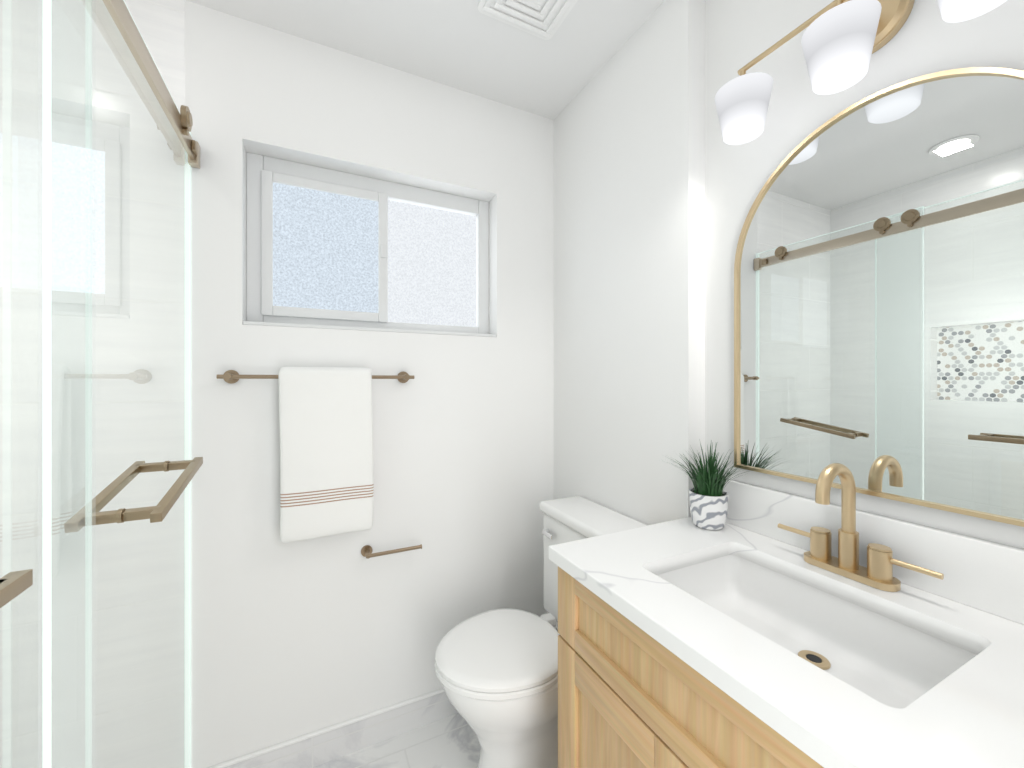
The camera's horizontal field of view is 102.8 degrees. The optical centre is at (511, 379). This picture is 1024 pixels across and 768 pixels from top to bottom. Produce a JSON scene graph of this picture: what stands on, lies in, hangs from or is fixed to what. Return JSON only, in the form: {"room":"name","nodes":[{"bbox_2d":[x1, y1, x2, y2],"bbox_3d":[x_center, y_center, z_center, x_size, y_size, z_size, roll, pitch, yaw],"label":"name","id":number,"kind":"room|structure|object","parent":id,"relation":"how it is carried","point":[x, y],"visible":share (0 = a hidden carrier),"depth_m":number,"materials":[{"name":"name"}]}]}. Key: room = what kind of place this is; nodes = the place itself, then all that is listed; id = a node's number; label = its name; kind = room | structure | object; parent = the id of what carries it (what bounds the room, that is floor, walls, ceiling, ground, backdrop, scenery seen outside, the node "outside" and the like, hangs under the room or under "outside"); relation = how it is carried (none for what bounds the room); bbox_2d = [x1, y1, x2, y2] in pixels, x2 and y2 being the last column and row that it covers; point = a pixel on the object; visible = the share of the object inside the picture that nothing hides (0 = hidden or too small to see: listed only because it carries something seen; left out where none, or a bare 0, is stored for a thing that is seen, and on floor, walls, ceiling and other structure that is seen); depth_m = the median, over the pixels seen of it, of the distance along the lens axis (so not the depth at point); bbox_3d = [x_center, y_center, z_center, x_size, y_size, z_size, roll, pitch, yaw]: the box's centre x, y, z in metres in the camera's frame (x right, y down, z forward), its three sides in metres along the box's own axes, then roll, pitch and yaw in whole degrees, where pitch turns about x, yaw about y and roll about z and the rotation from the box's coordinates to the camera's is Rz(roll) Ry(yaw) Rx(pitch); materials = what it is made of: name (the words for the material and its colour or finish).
{"room":"bathroom","nodes":[
{"label":"bathroom","id":0,"kind":"room"},
{"bbox_2d":[0,0,202,767],"bbox_3d":[-0.654,0.245,0.532,0.163,2.020,1.628,0,0,-26],"label":"shower door","id":1,"kind":"structure","parent":0,"point":[175,746],"depth_m":0.77,"materials":[{"name":"clear glass"}]},
{"bbox_2d":[185,0,553,767],"bbox_3d":[-0.442,0.130,1.620,1.335,2.610,0.140,0,0,-26],"label":"wall","id":2,"kind":"structure","parent":0,"point":[290,640],"depth_m":1.48,"materials":[{"name":"white paint"}]},
{"bbox_2d":[216,367,413,542],"bbox_3d":[-0.635,0.238,1.388,0.599,0.561,0.107,0,0,-26],"label":"towel rail","id":3,"kind":"object","parent":2,"relation":"attached to","point":[326,419],"visible":1,"depth_m":1.34,"materials":[{"name":"white fabric"}]},
{"bbox_2d":[278,367,373,542],"bbox_3d":[-0.621,0.238,1.380,0.292,0.564,0.081,0,0,-26],"label":"towel","id":4,"kind":"object","parent":3,"relation":"hanging from","point":[326,419],"depth_m":1.34,"materials":[{"name":"white fabric"}]},
{"bbox_2d":[208,688,457,767],"bbox_3d":[-0.222,1.278,1.231,1.280,0.114,0.753,0,0,-26],"label":"baseboard","id":5,"kind":"structure","parent":2,"relation":"attached to","point":[318,747],"depth_m":1.46,"materials":[{"name":"tile"}]},
{"bbox_2d":[243,152,496,336],"bbox_3d":[-0.500,-0.482,1.590,0.905,0.605,0.134,0,0,-26],"label":"window","id":6,"kind":"structure","parent":2,"relation":"in","point":[326,248],"depth_m":1.56,"materials":[{"name":"white glass"}]},
{"bbox_2d":[361,544,421,558],"bbox_3d":[-0.443,0.625,1.508,0.210,0.040,0.060,0,0,-26],"label":"toilet paper holder","id":7,"kind":"object","parent":2,"relation":"attached to","point":[366,551],"visible":1,"depth_m":1.49,"materials":[{"name":"brown metal"}]},
{"bbox_2d":[312,713,480,767],"bbox_3d":[-0.310,1.385,0.488,2.470,0.100,2.290,0,0,-26],"label":"floor","id":8,"kind":"structure","parent":0,"point":[448,742],"depth_m":1.47,"materials":[{"name":"tile"}]},
{"bbox_2d":[0,0,184,767],"bbox_3d":[-1.105,0.130,0.379,0.945,2.610,1.790,0,0,-26],"label":"shower","id":9,"kind":"object","parent":8,"relation":"on","point":[138,232],"visible":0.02,"depth_m":1.16,"materials":[{"name":"clear glass"}]},
{"bbox_2d":[435,496,647,767],"bbox_3d":[0.072,0.900,1.337,0.651,0.870,0.400,0,0,-26],"label":"toilet","id":10,"kind":"object","parent":8,"relation":"on","point":[498,668],"visible":0.68,"depth_m":1.22,"materials":[{"name":"white ceramic"}]},
{"bbox_2d":[548,463,1023,767],"bbox_3d":[0.501,0.750,0.743,0.545,1.169,0.780,0,0,-26],"label":"vanity","id":11,"kind":"object","parent":8,"relation":"on","point":[798,631],"visible":0.98,"depth_m":0.73,"materials":[{"name":"white stone"}]},
{"bbox_2d":[669,439,747,529],"bbox_3d":[0.493,0.276,1.095,0.188,0.237,0.260,0,0,-26],"label":"plant pot","id":12,"kind":"object","parent":11,"relation":"on","point":[708,501],"visible":1,"depth_m":1.07,"materials":[{"name":"white ceramic"}]},
{"bbox_2d":[657,555,976,708],"bbox_3d":[0.501,0.482,0.745,0.323,0.110,0.450,0,0,-26],"label":"sink","id":13,"kind":"object","parent":11,"relation":"in","point":[893,659],"depth_m":0.81,"materials":[{"name":"white ceramic"}]},
{"bbox_2d":[778,463,943,591],"bbox_3d":[0.653,0.280,0.819,0.132,0.228,0.278,0,0,-26],"label":"faucet","id":14,"kind":"object","parent":11,"relation":"on","point":[844,572],"depth_m":0.82,"materials":[{"name":"gold metal"}]},
{"bbox_2d":[723,479,1023,624],"bbox_3d":[0.738,0.336,0.858,0.020,0.118,0.780,0,0,-26],"label":"backsplash","id":15,"kind":"structure","parent":11,"relation":"on","point":[981,574],"depth_m":0.78,"materials":[{"name":"stone"}]},
{"bbox_2d":[187,0,664,119],"bbox_3d":[-0.310,-1.225,0.488,2.470,0.100,2.290,0,0,-26],"label":"ceiling","id":16,"kind":"structure","parent":0,"point":[451,43],"depth_m":1.41,"materials":[{"name":"white paint"}]},
{"bbox_2d":[478,0,577,39],"bbox_3d":[0.066,-1.166,1.234,0.270,0.017,0.270,0,0,-26],"label":"ceiling vent","id":17,"kind":"object","parent":16,"relation":"attached to","point":[541,19],"depth_m":1.30,"materials":[{"name":"white plastic"}]},
{"bbox_2d":[554,0,704,524],"bbox_3d":[0.405,0.130,1.623,0.190,2.610,0.878,0,0,-26],"label":"wall","id":18,"kind":"structure","parent":0,"point":[629,147],"depth_m":1.39,"materials":[{"name":"white paint"}]},
{"bbox_2d":[705,0,1023,548],"bbox_3d":[0.929,0.130,0.604,0.140,2.610,1.412,0,0,-26],"label":"wall","id":19,"kind":"structure","parent":0,"point":[879,266],"depth_m":0.83,"materials":[{"name":"white paint"}]},
{"bbox_2d":[715,0,1006,144],"bbox_3d":[0.667,-0.698,0.820,0.181,0.225,0.513,0,0,-26],"label":"sconce","id":20,"kind":"object","parent":19,"relation":"attached to","point":[839,42],"visible":1,"depth_m":0.80,"materials":[{"name":"white glass"}]}
]}

